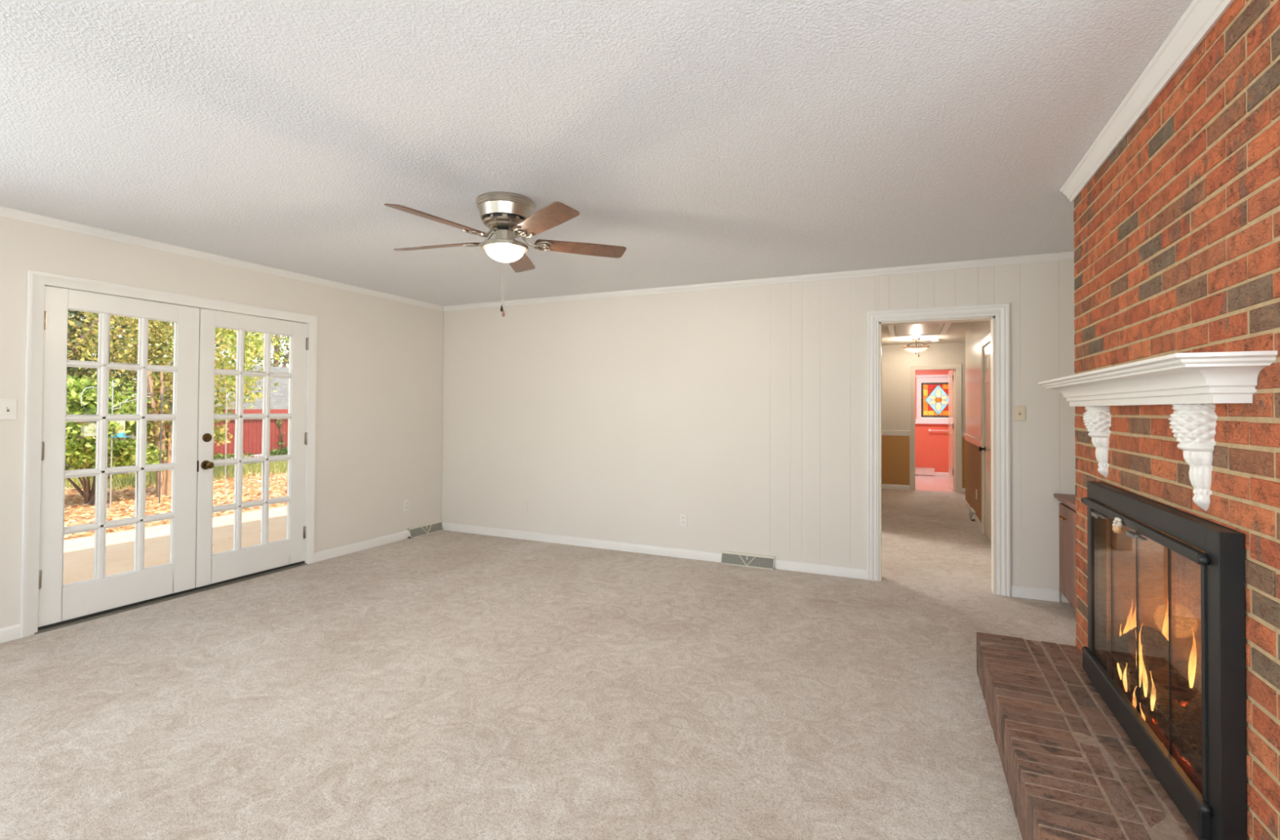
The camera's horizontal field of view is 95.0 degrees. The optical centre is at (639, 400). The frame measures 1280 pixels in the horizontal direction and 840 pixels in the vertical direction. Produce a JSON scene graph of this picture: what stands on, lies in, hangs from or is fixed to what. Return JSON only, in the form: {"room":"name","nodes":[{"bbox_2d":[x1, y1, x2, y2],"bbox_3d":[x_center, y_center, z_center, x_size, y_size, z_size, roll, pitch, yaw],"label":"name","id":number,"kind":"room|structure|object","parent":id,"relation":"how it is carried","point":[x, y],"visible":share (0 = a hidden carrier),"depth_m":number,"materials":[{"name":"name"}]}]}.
{"room":"living room","nodes":[
{"label":"living room","id":0,"kind":"room"},
{"bbox_2d":[0,216,443,628],"bbox_3d":[-3.732,0.134,3.138,0.140,2.440,7.520,0,-1,24],"label":"wall","id":1,"kind":"structure","parent":0,"point":[380,361],"depth_m":5.18,"materials":[{"name":"beige paint"}]},
{"bbox_2d":[0,399,17,419],"bbox_3d":[-3.567,0.050,3.309,0.019,0.118,0.075,0,-1,24],"label":"light switch","id":2,"kind":"object","parent":1,"relation":"attached to","point":[8,407],"visible":1,"depth_m":3.31,"materials":[{"name":"white plastic"}]},
{"bbox_2d":[19,269,317,638],"bbox_3d":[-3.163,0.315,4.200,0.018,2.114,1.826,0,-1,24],"label":"trim","id":3,"kind":"structure","parent":1,"relation":"attached to","point":[37,281],"depth_m":3.43,"materials":[{"name":"white paint"}]},
{"bbox_2d":[34,562,307,634],"bbox_3d":[-3.243,1.363,4.214,0.180,0.018,1.702,0,-1,24],"label":"threshold","id":4,"kind":"object","parent":1,"relation":"attached to","point":[87,619],"depth_m":3.98,"materials":[{"name":"metal"}]},
{"bbox_2d":[37,285,305,630],"bbox_3d":[-3.196,0.343,4.207,0.064,2.021,1.685,0,-1,24],"label":"door","id":5,"kind":"structure","parent":1,"relation":"in","point":[59,603],"depth_m":3.75,"materials":[{"name":"white paint"}]},
{"bbox_2d":[0,530,408,643],"bbox_3d":[-3.792,1.309,2.817,0.013,0.080,6.922,0,-1,24],"label":"baseboard","id":6,"kind":"structure","parent":1,"relation":"attached to","point":[11,633],"depth_m":5.27,"materials":[{"name":"white paint"}]},
{"bbox_2d":[0,205,444,311],"bbox_3d":[-3.672,-1.063,3.065,0.030,0.048,7.400,0,-1,24],"label":"trim","id":7,"kind":"structure","parent":1,"relation":"attached to","point":[4,211],"depth_m":4.12,"materials":[{"name":"white paint"}]},
{"bbox_2d":[195,308,308,587],"bbox_3d":[-2.991,0.345,4.593,0.112,2.012,0.843,0,-1,24],"label":"door","id":8,"kind":"structure","parent":1,"relation":"in","point":[210,568],"depth_m":4.52,"materials":[{"name":"white paint"}]},
{"bbox_2d":[403,499,408,511],"bbox_3d":[-2.374,1.067,5.952,0.008,0.114,0.070,0,-1,24],"label":"power outlet","id":9,"kind":"object","parent":1,"relation":"attached to","point":[406,503],"visible":1,"depth_m":5.95,"materials":[{"name":"white plastic"}]},
{"bbox_2d":[0,475,1076,839],"bbox_3d":[1.085,1.439,5.479,7.700,0.052,15.800,0,-1,24],"label":"floor","id":10,"kind":"structure","parent":0,"point":[442,685],"depth_m":2.66,"materials":[{"name":"beige carpet"}]},
{"bbox_2d":[407,520,444,538],"bbox_3d":[-2.251,1.355,6.174,0.049,0.102,0.466,0,-1,24],"label":"floor vent","id":11,"kind":"object","parent":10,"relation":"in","point":[421,530],"visible":1,"depth_m":6.15,"materials":[{"name":"beige metal"}]},
{"bbox_2d":[720,550,774,569],"bbox_3d":[0.912,1.356,4.983,0.454,0.102,0.049,0,-1,24],"label":"floor vent","id":12,"kind":"object","parent":10,"relation":"in","point":[750,560],"visible":1,"depth_m":4.97,"materials":[{"name":"beige metal"}]},
{"bbox_2d":[968,507,975,520],"bbox_3d":[4.109,1.406,7.260,0.049,0.102,0.380,0,-1,24],"label":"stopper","id":13,"kind":"object","parent":10,"relation":"in","point":[971,514],"visible":0.98,"depth_m":7.18,"materials":[{"name":"beige"}]},
{"bbox_2d":[1053,493,1076,609],"bbox_3d":[2.908,1.017,3.303,0.678,0.754,1.464,0,-1,24],"label":"base cabinet","id":14,"kind":"object","parent":10,"relation":"on","point":[1067,511],"visible":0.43,"depth_m":3.88,"materials":[{"name":"brown wood"}]},
{"bbox_2d":[1053,493,1075,511],"bbox_3d":[2.910,0.667,3.308,0.678,0.054,1.464,0,-1,24],"label":"countertop","id":15,"kind":"structure","parent":14,"relation":"on","point":[1068,500],"depth_m":3.88,"materials":[{"name":"brown wood"}]},
{"bbox_2d":[976,631,1199,839],"bbox_3d":[1.511,1.266,2.025,0.425,0.203,1.936,0,-1,24],"label":"brick hearth","id":16,"kind":"object","parent":10,"relation":"on","point":[1072,771],"visible":0.94,"depth_m":1.96,"materials":[{"name":"brown brick"}]},
{"bbox_2d":[1080,480,1247,839],"bbox_3d":[1.669,0.750,1.967,0.089,0.835,1.158,0,-1,24],"label":"fireplace screen","id":17,"kind":"object","parent":16,"relation":"on","point":[1220,813],"visible":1,"depth_m":1.51,"materials":[{"name":"black metal"}]},
{"bbox_2d":[1112,517,1123,533],"bbox_3d":[1.667,0.436,2.046,0.029,0.055,0.045,0,-1,24],"label":"charm","id":18,"kind":"object","parent":17,"relation":"hanging from","point":[1117,525],"visible":1,"depth_m":2.04,"materials":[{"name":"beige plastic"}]},
{"bbox_2d":[0,0,1192,345],"bbox_3d":[1.116,-1.084,5.551,7.900,0.120,16.120,0,-1,24],"label":"ceiling","id":19,"kind":"structure","parent":0,"point":[708,141],"depth_m":2.32,"materials":[{"name":"white paint"}]},
{"bbox_2d":[384,191,626,316],"bbox_3d":[-0.760,-0.750,3.138,1.285,0.637,1.291,0,-1,24],"label":"ceiling fan","id":20,"kind":"object","parent":19,"relation":"hanging from","point":[507,215],"visible":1,"depth_m":3.06,"materials":[{"name":"silver metal"}]},
{"bbox_2d":[902,337,928,354],"bbox_3d":[4.251,-0.833,9.024,0.368,0.245,0.368,0,-1,24],"label":"hall ceiling light","id":21,"kind":"object","parent":19,"relation":"hanging from","point":[926,346],"visible":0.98,"depth_m":9.01,"materials":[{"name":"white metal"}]},
{"bbox_2d":[888,322,951,356],"bbox_3d":[3.674,-0.759,7.730,0.730,0.438,1.798,0,-1,24],"label":"attic hatch","id":22,"kind":"object","parent":19,"relation":"attached to","point":[930,329],"visible":0.7,"depth_m":7.93,"materials":[{"name":"white paint"}]},
{"bbox_2d":[930,338,940,342],"bbox_3d":[4.612,-0.935,9.136,0.136,0.036,0.136,0,-1,24],"label":"smoke detector","id":23,"kind":"object","parent":19,"relation":"attached to","point":[933,340],"visible":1,"depth_m":9.09,"materials":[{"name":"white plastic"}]},
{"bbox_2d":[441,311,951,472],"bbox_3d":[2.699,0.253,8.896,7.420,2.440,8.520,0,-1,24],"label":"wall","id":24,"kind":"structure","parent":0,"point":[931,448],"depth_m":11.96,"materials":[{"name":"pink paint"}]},
{"bbox_2d":[915,467,934,475],"bbox_3d":[5.588,1.447,12.072,0.860,0.145,0.056,0,-1,24],"label":"baseboard heater","id":25,"kind":"object","parent":24,"relation":"attached to","point":[919,471],"visible":0.44,"depth_m":11.95,"materials":[{"name":"metal"}]},
{"bbox_2d":[915,374,948,424],"bbox_3d":[6.059,-0.025,11.897,0.865,1.000,0.050,0,-1,24],"label":"trim","id":26,"kind":"structure","parent":24,"relation":"attached to","point":[917,420],"depth_m":11.94,"materials":[{"name":"white paint"}]},
{"bbox_2d":[915,471,948,476],"bbox_3d":[6.074,1.495,11.885,2.500,0.080,0.013,0,-1,24],"label":"baseboard","id":27,"kind":"structure","parent":24,"relation":"attached to","point":[936,473],"depth_m":11.87,"materials":[{"name":"white paint"}]},
{"bbox_2d":[916,377,948,418],"bbox_3d":[6.065,-0.049,11.910,0.811,0.848,0.022,0,-1,24],"label":"trim","id":28,"kind":"structure","parent":24,"relation":"attached to","point":[923,379],"depth_m":12.05,"materials":[{"name":"white paint"}]},
{"bbox_2d":[920,381,948,418],"bbox_3d":[6.076,-0.012,11.941,0.700,0.765,0.054,0,-1,24],"label":"window","id":29,"kind":"structure","parent":24,"relation":"in","point":[921,381],"depth_m":11.94,"materials":[{"name":"white paint"}]},
{"bbox_2d":[920,382,948,417],"bbox_3d":[6.071,-0.012,11.925,0.642,0.718,0.021,0,-1,24],"label":"stained glass panel","id":30,"kind":"object","parent":29,"relation":"attached to","point":[935,405],"visible":0.91,"depth_m":11.95,"materials":[{"name":"multicoloured glass"}]},
{"bbox_2d":[934,397,942,402],"bbox_3d":[6.069,-0.012,11.921,0.120,0.090,0.004,0,-1,24],"label":"flower","id":31,"kind":"object","parent":30,"relation":"on","point":[936,399],"depth_m":11.92,"materials":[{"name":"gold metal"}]},
{"bbox_2d":[928,429,948,431],"bbox_3d":[6.180,0.609,11.819,0.656,0.055,0.072,0,-1,24],"label":"towel bar","id":32,"kind":"object","parent":24,"relation":"attached to","point":[929,430],"visible":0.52,"depth_m":11.87,"materials":[{"name":"white metal"}]},
{"bbox_2d":[441,259,1075,602],"bbox_3d":[0.706,0.188,5.189,6.250,2.440,0.119,0,-1,24],"label":"wall","id":33,"kind":"structure","parent":0,"point":[740,411],"depth_m":5.13,"materials":[{"name":"beige paint"}]},
{"bbox_2d":[680,513,687,527],"bbox_3d":[0.388,1.072,5.247,0.072,0.118,0.008,0,-1,24],"label":"power outlet","id":34,"kind":"object","parent":33,"relation":"attached to","point":[683,517],"visible":1,"depth_m":5.24,"materials":[{"name":"white plastic"}]},
{"bbox_2d":[442,522,1059,602],"bbox_3d":[0.381,1.367,5.243,5.587,0.080,0.013,0,-1,24],"label":"baseboard","id":35,"kind":"structure","parent":33,"relation":"attached to","point":[1038,593],"depth_m":5.27,"materials":[{"name":"white paint"}]},
{"bbox_2d":[443,251,1074,311],"bbox_3d":[0.681,-1.009,5.138,6.250,0.048,0.030,0,-1,24],"label":"trim","id":36,"kind":"structure","parent":33,"relation":"attached to","point":[1070,255],"depth_m":4.86,"materials":[{"name":"white paint"}]},
{"bbox_2d":[866,302,1010,596],"bbox_3d":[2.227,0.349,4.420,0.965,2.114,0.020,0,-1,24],"label":"trim","id":37,"kind":"structure","parent":33,"relation":"attached to","point":[1001,311],"depth_m":4.33,"materials":[{"name":"white paint"}]},
{"bbox_2d":[1013,405,1025,421],"bbox_3d":[2.722,0.091,4.200,0.072,0.112,0.019,0,-1,24],"label":"light switch","id":38,"kind":"object","parent":33,"relation":"attached to","point":[1019,411],"visible":1,"depth_m":4.20,"materials":[{"name":"beige plastic"}]},
{"bbox_2d":[881,342,965,431],"bbox_3d":[4.372,0.277,9.949,5.000,2.440,0.120,0,-1,24],"label":"wall","id":39,"kind":"structure","parent":0,"point":[896,361],"depth_m":9.86,"materials":[{"name":"paint"}]},
{"bbox_2d":[881,435,965,488],"bbox_3d":[5.335,1.003,9.431,2.820,0.825,0.006,0,-1,24],"label":"wainscoting","id":40,"kind":"structure","parent":39,"relation":"attached to","point":[895,449],"depth_m":9.88,"materials":[{"name":"brown wood"}]},
{"bbox_2d":[881,430,965,436],"bbox_3d":[5.333,0.547,9.429,2.820,0.087,0.026,0,-1,24],"label":"trim","id":41,"kind":"structure","parent":39,"relation":"attached to","point":[895,433],"depth_m":9.88,"materials":[{"name":"white paint"}]},
{"bbox_2d":[881,484,965,493],"bbox_3d":[5.331,1.455,9.422,2.820,0.080,0.013,0,-1,24],"label":"baseboard","id":42,"kind":"structure","parent":39,"relation":"attached to","point":[883,486],"depth_m":9.87,"materials":[{"name":"white paint"}]},
{"bbox_2d":[909,363,962,493],"bbox_3d":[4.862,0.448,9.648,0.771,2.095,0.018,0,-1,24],"label":"trim","id":43,"kind":"structure","parent":39,"relation":"attached to","point":[958,366],"depth_m":9.61,"materials":[{"name":"paint"}]},
{"bbox_2d":[945,369,955,490],"bbox_3d":[5.256,0.488,9.937,0.102,2.005,0.608,0,-1,21],"label":"door","id":44,"kind":"structure","parent":39,"relation":"in","point":[952,468],"depth_m":9.78,"materials":[{"name":"white paint"}]},
{"bbox_2d":[965,320,991,533],"bbox_3d":[3.768,0.221,6.290,0.120,2.440,4.414,0,-1,24],"label":"wall","id":45,"kind":"structure","parent":0,"point":[977,331],"depth_m":7.18,"materials":[{"name":"paint"}]},
{"bbox_2d":[963,433,981,446],"bbox_3d":[4.180,0.499,7.379,0.029,0.087,2.082,0,-1,24],"label":"trim","id":46,"kind":"structure","parent":45,"relation":"attached to","point":[973,440],"depth_m":7.24,"materials":[{"name":"wood"}]},
{"bbox_2d":[964,440,982,523],"bbox_3d":[4.188,0.964,7.367,0.005,0.850,2.082,0,-1,24],"label":"wainscoting","id":47,"kind":"structure","parent":45,"relation":"attached to","point":[972,454],"depth_m":7.31,"materials":[{"name":"brown wood"}]},
{"bbox_2d":[964,499,982,531],"bbox_3d":[4.182,1.419,7.362,0.013,0.080,2.082,0,-1,24],"label":"baseboard","id":48,"kind":"structure","parent":45,"relation":"attached to","point":[979,523],"depth_m":6.96,"materials":[{"name":"paint"}]},
{"bbox_2d":[978,342,991,542],"bbox_3d":[3.579,0.422,6.040,0.102,2.005,0.707,0,-1,24],"label":"door","id":49,"kind":"structure","parent":45,"relation":"in","point":[987,448],"depth_m":6.13,"materials":[{"name":"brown wood"}]},
{"bbox_2d":[981,332,991,533],"bbox_3d":[3.581,0.385,6.043,0.018,2.103,0.851,0,-1,24],"label":"trim","id":50,"kind":"structure","parent":45,"relation":"attached to","point":[986,340],"depth_m":6.37,"materials":[{"name":"paint"}]},
{"bbox_2d":[1073,0,1279,839],"bbox_3d":[2.109,0.148,1.774,0.874,2.441,2.002,0,-1,24],"label":"wall","id":51,"kind":"structure","parent":0,"point":[1266,551],"depth_m":1.67,"materials":[{"name":"red brick"}]},
{"bbox_2d":[1082,406,1111,478],"bbox_3d":[1.888,0.173,2.433,0.082,0.297,0.124,0,-1,24],"label":"corbel","id":52,"kind":"object","parent":51,"relation":"attached to","point":[1097,420],"visible":1,"depth_m":2.40,"materials":[{"name":"white paint"}]},
{"bbox_2d":[1059,0,1235,202],"bbox_3d":[2.095,-1.032,1.801,0.920,0.079,2.090,0,-1,24],"label":"trim","id":53,"kind":"structure","parent":51,"relation":"attached to","point":[1201,16],"depth_m":1.90,"materials":[{"name":"white paint"}]},
{"bbox_2d":[1116,610,1195,720],"bbox_3d":[1.887,0.932,2.151,0.158,0.441,0.441,0,-1,24],"label":"flames","id":54,"kind":"object","parent":51,"relation":"in","point":[1192,670],"visible":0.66,"depth_m":2.11},
{"bbox_2d":[1037,350,1277,406],"bbox_3d":[1.666,-0.041,2.058,0.179,0.116,1.579,0,-1,24],"label":"mantel shelf","id":55,"kind":"object","parent":51,"relation":"attached to","point":[1215,377],"visible":1,"depth_m":1.54,"materials":[{"name":"white paint"}]},
{"bbox_2d":[1120,669,1202,779],"bbox_3d":[1.883,1.076,1.928,0.291,0.178,0.780,0,-1,24],"label":"grate","id":56,"kind":"object","parent":51,"relation":"in","point":[1179,745],"visible":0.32,"depth_m":1.99,"materials":[{"name":"black metal"}]},
{"bbox_2d":[1105,625,1172,671],"bbox_3d":[1.906,0.954,2.248,0.148,0.243,0.295,0,-1,24],"label":"log","id":57,"kind":"object","parent":56,"relation":"on","point":[1155,646],"visible":0.86,"depth_m":2.15,"materials":[{"name":"brown wood"}]},
{"bbox_2d":[1123,668,1202,768],"bbox_3d":[1.797,1.054,1.988,0.089,0.088,0.667,0,-1,24],"label":"log","id":58,"kind":"object","parent":56,"relation":"on","point":[1189,737],"visible":0.56,"depth_m":1.94,"materials":[{"name":"brown wood"}]},
{"bbox_2d":[1177,679,1201,733],"bbox_3d":[1.823,0.983,1.882,0.311,0.161,0.083,1,-1,-33],"label":"log","id":59,"kind":"object","parent":58,"relation":"on","point":[1192,717],"visible":0.33,"depth_m":1.83,"materials":[{"name":"brown wood"}]},
{"bbox_2d":[1171,659,1201,698],"bbox_3d":[1.923,1.023,1.899,0.123,0.116,0.727,0,-1,24],"label":"log","id":60,"kind":"object","parent":56,"relation":"on","point":[1180,668],"visible":0.1,"depth_m":2.16,"materials":[{"name":"brown wood"}]},
{"bbox_2d":[1142,696,1191,766],"bbox_3d":[1.888,1.131,1.958,0.231,0.067,0.630,0,-1,24],"label":"embers","id":61,"kind":"object","parent":51,"relation":"in","point":[1185,703],"visible":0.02,"depth_m":2.01,"materials":[{"name":"orange"}]},
{"bbox_2d":[1168,404,1217,511],"bbox_3d":[1.524,0.159,1.629,0.082,0.297,0.124,0,-1,24],"label":"corbel","id":62,"kind":"object","parent":51,"relation":"attached to","point":[1193,425],"visible":1,"depth_m":1.60,"materials":[{"name":"white paint"}]},
{"label":"outside","id":63,"kind":"structure","parent":0,"visible":0},
{"bbox_2d":[63,460,287,540],"bbox_3d":[-21.471,2.256,28.313,46.000,1.026,52.000,0,-1,24],"label":"ground","id":64,"kind":"structure","parent":63,"point":[122,517],"depth_m":8.76,"materials":[{"name":"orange plant"}]},
{"bbox_2d":[67,310,97,372],"bbox_3d":[-19.047,-1.756,16.504,6.892,7.564,6.552,1,-1,-43],"label":"tree","id":65,"kind":"object","parent":64,"relation":"on","point":[68,310],"visible":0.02,"depth_m":17.75,"materials":[{"name":"green plant"}]},
{"bbox_2d":[80,386,97,403],"bbox_3d":[-7.800,-0.083,8.285,0.040,0.233,0.172,0,-1,24],"label":"hook","id":66,"kind":"object","parent":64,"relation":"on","point":[92,386],"depth_m":8.24,"materials":[{"name":"white paint"}]},
{"bbox_2d":[75,403,96,438],"bbox_3d":[-7.794,0.286,8.298,0.200,0.487,0.250,0,-1,24],"label":"bird feeder","id":67,"kind":"object","parent":66,"relation":"hanging from","point":[84,428],"visible":0.53,"depth_m":8.24,"materials":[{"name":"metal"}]},
{"bbox_2d":[75,435,96,438],"bbox_3d":[-7.795,0.519,8.294,0.200,0.020,0.210,0,-1,24],"label":"tray","id":68,"kind":"object","parent":67,"relation":"on","point":[82,437],"depth_m":8.22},
{"bbox_2d":[66,427,150,469],"bbox_3d":[-16.025,1.130,15.159,0.060,1.460,5.700,0,-1,24],"label":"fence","id":69,"kind":"object","parent":64,"relation":"on","point":[133,437],"visible":0.02,"depth_m":17.21,"materials":[{"name":"brown wood"}]},
{"bbox_2d":[109,474,111,509],"bbox_3d":[-7.696,1.324,8.511,0.040,0.497,0.017,0,-1,24],"label":"hook","id":70,"kind":"object","parent":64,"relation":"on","point":[110,474],"depth_m":8.51,"materials":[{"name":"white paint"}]},
{"bbox_2d":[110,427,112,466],"bbox_3d":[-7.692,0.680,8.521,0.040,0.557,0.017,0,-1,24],"label":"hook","id":71,"kind":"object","parent":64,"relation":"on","point":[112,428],"depth_m":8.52,"materials":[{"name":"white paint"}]},
{"bbox_2d":[65,367,168,505],"bbox_3d":[-8.422,0.532,8.808,2.401,2.155,2.441,0,-1,24],"label":"shrub","id":72,"kind":"object","parent":64,"relation":"on","point":[82,451],"visible":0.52,"depth_m":8.72,"materials":[{"name":"green plant"}]},
{"bbox_2d":[66,311,169,439],"bbox_3d":[-15.263,-1.481,14.734,5.239,6.638,5.306,1,-1,-17],"label":"tree","id":73,"kind":"object","parent":64,"relation":"on","point":[70,315],"visible":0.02,"depth_m":14.75,"materials":[{"name":"green plant"}]},
{"bbox_2d":[66,310,173,441],"bbox_3d":[-12.947,-1.393,12.770,4.896,6.320,5.184,0,-1,24],"label":"tree","id":74,"kind":"object","parent":64,"relation":"on","point":[79,322],"visible":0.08,"depth_m":13.34,"materials":[{"name":"green plant"}]},
{"bbox_2d":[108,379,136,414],"bbox_3d":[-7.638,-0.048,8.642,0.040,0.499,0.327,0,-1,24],"label":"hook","id":75,"kind":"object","parent":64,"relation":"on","point":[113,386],"depth_m":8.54,"materials":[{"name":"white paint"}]},
{"bbox_2d":[109,412,131,437],"bbox_3d":[-7.646,0.312,8.625,0.244,0.465,0.244,0,-1,24],"label":"bird feeder","id":76,"kind":"object","parent":75,"relation":"hanging from","point":[122,434],"visible":0.77,"depth_m":8.59,"materials":[{"name":"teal plastic"}]},
{"bbox_2d":[109,432,131,437],"bbox_3d":[-7.647,0.507,8.622,0.244,0.075,0.244,0,-1,24],"label":"tray","id":77,"kind":"object","parent":76,"relation":"on","point":[121,434],"depth_m":8.58,"materials":[{"name":"teal plastic"}]},
{"bbox_2d":[68,316,235,441],"bbox_3d":[-18.107,-1.722,21.083,7.134,7.887,6.952,0,-1,41],"label":"tree","id":78,"kind":"object","parent":64,"relation":"on","point":[167,352],"visible":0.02,"depth_m":20.81,"materials":[{"name":"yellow plant"}]},
{"bbox_2d":[72,315,235,381],"bbox_3d":[-20.891,-2.482,25.371,8.374,9.324,7.842,1,-1,-31],"label":"tree","id":79,"kind":"object","parent":64,"relation":"on","point":[73,315],"visible":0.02,"depth_m":25.40,"materials":[{"name":"green plant"}]},
{"bbox_2d":[159,471,160,502],"bbox_3d":[-7.372,1.323,8.985,0.040,0.475,0.015,0,-1,24],"label":"hook","id":80,"kind":"object","parent":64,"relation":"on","point":[159,471],"depth_m":8.99,"materials":[{"name":"metal"}]},
{"bbox_2d":[66,311,253,497],"bbox_3d":[-8.166,-0.222,10.067,2.546,3.697,2.726,0,-1,24],"label":"young tree","id":81,"kind":"object","parent":64,"relation":"on","point":[166,476],"visible":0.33,"depth_m":9.83,"materials":[{"name":"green plant"}]},
{"bbox_2d":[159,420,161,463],"bbox_3d":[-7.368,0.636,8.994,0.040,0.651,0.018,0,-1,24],"label":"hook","id":82,"kind":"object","parent":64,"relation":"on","point":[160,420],"depth_m":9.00,"materials":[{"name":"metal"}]},
{"bbox_2d":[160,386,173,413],"bbox_3d":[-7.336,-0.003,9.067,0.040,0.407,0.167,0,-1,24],"label":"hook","id":83,"kind":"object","parent":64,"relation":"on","point":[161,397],"depth_m":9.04,"materials":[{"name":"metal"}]},
{"bbox_2d":[63,471,287,538],"bbox_3d":[-7.874,1.592,9.807,5.907,0.192,6.610,0,-1,24],"label":"fallen leaves","id":84,"kind":"object","parent":64,"relation":"on","point":[124,506],"visible":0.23,"depth_m":9.34,"materials":[{"name":"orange plant"}]},
{"bbox_2d":[64,453,287,490],"bbox_3d":[-10.430,1.649,14.723,5.305,0.341,6.897,0,-1,24],"label":"grass","id":85,"kind":"structure","parent":64,"relation":"on","point":[120,482],"depth_m":12.79,"materials":[{"name":"green plant"}]},
{"bbox_2d":[135,360,288,459],"bbox_3d":[-13.003,0.359,20.292,3.650,3.125,6.080,0,-1,24],"label":"garden shed","id":86,"kind":"object","parent":64,"relation":"on","point":[252,428],"visible":0.06,"depth_m":18.56,"materials":[{"name":"red wood"}]},
{"bbox_2d":[275,418,284,449],"bbox_3d":[-11.711,1.241,19.089,0.146,1.361,0.325,0,-1,24],"label":"ivy vine","id":87,"kind":"object","parent":86,"relation":"attached to","point":[277,422],"visible":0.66,"depth_m":19.10,"materials":[{"name":"green plant"}]},
{"bbox_2d":[152,320,278,445],"bbox_3d":[-8.957,-0.241,12.138,2.436,3.880,2.420,1,-1,-21],"label":"young tree","id":88,"kind":"object","parent":64,"relation":"on","point":[219,433],"visible":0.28,"depth_m":12.21,"materials":[{"name":"yellow plant"}]},
{"bbox_2d":[224,465,226,493],"bbox_3d":[-7.047,1.334,9.943,0.040,0.457,0.019,0,-1,24],"label":"hook","id":89,"kind":"object","parent":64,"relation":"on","point":[225,465],"depth_m":9.95,"materials":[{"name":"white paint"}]},
{"bbox_2d":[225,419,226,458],"bbox_3d":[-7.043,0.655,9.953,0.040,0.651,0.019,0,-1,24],"label":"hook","id":90,"kind":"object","parent":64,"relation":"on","point":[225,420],"depth_m":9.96,"materials":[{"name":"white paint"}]},
{"bbox_2d":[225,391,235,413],"bbox_3d":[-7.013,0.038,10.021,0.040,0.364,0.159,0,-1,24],"label":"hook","id":91,"kind":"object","parent":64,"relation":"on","point":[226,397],"depth_m":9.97,"materials":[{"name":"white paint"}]},
{"bbox_2d":[213,451,253,466],"bbox_3d":[-11.253,1.625,15.907,0.952,0.525,1.770,0,-1,24],"label":"shrub","id":92,"kind":"object","parent":64,"relation":"on","point":[219,455],"visible":0.21,"depth_m":15.86,"materials":[{"name":"green plant"}]},
{"bbox_2d":[213,453,262,459],"bbox_3d":[-11.890,1.765,17.930,0.025,0.200,2.220,0,-1,24],"label":"edging","id":93,"kind":"object","parent":64,"relation":"on","point":[261,454],"visible":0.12,"depth_m":17.97,"materials":[{"name":"white stone"}]},
{"bbox_2d":[214,331,288,367],"bbox_3d":[-16.509,-2.184,26.728,7.470,8.662,7.312,1,-1,-41],"label":"tree","id":94,"kind":"object","parent":64,"relation":"on","point":[286,356],"visible":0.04,"depth_m":26.63,"materials":[{"name":"green plant"}]},
{"bbox_2d":[214,328,288,364],"bbox_3d":[-9.194,-0.592,14.236,3.708,4.687,3.992,1,-1,-18],"label":"young tree","id":95,"kind":"object","parent":64,"relation":"on","point":[277,353],"visible":0.04,"depth_m":14.61,"materials":[{"name":"yellow plant"}]},
{"bbox_2d":[231,334,288,367],"bbox_3d":[-17.585,-2.772,31.071,8.455,10.060,9.037,0,-1,21],"label":"tree","id":96,"kind":"object","parent":64,"relation":"on","point":[281,348],"visible":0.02,"depth_m":29.98,"materials":[{"name":"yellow plant"}]},
{"bbox_2d":[261,444,287,455],"bbox_3d":[-10.858,1.719,19.476,1.226,0.597,3.149,0,-1,24],"label":"shrub","id":97,"kind":"object","parent":64,"relation":"on","point":[282,451],"visible":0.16,"depth_m":18.49,"materials":[{"name":"green plant"}]},
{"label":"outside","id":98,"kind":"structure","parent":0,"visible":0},
{"bbox_2d":[62,506,286,585],"bbox_3d":[-4.505,1.623,5.813,3.480,0.230,15.000,0,-1,24],"label":"patio","id":99,"kind":"structure","parent":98,"point":[78,553],"depth_m":6.18,"materials":[{"name":"concrete"}]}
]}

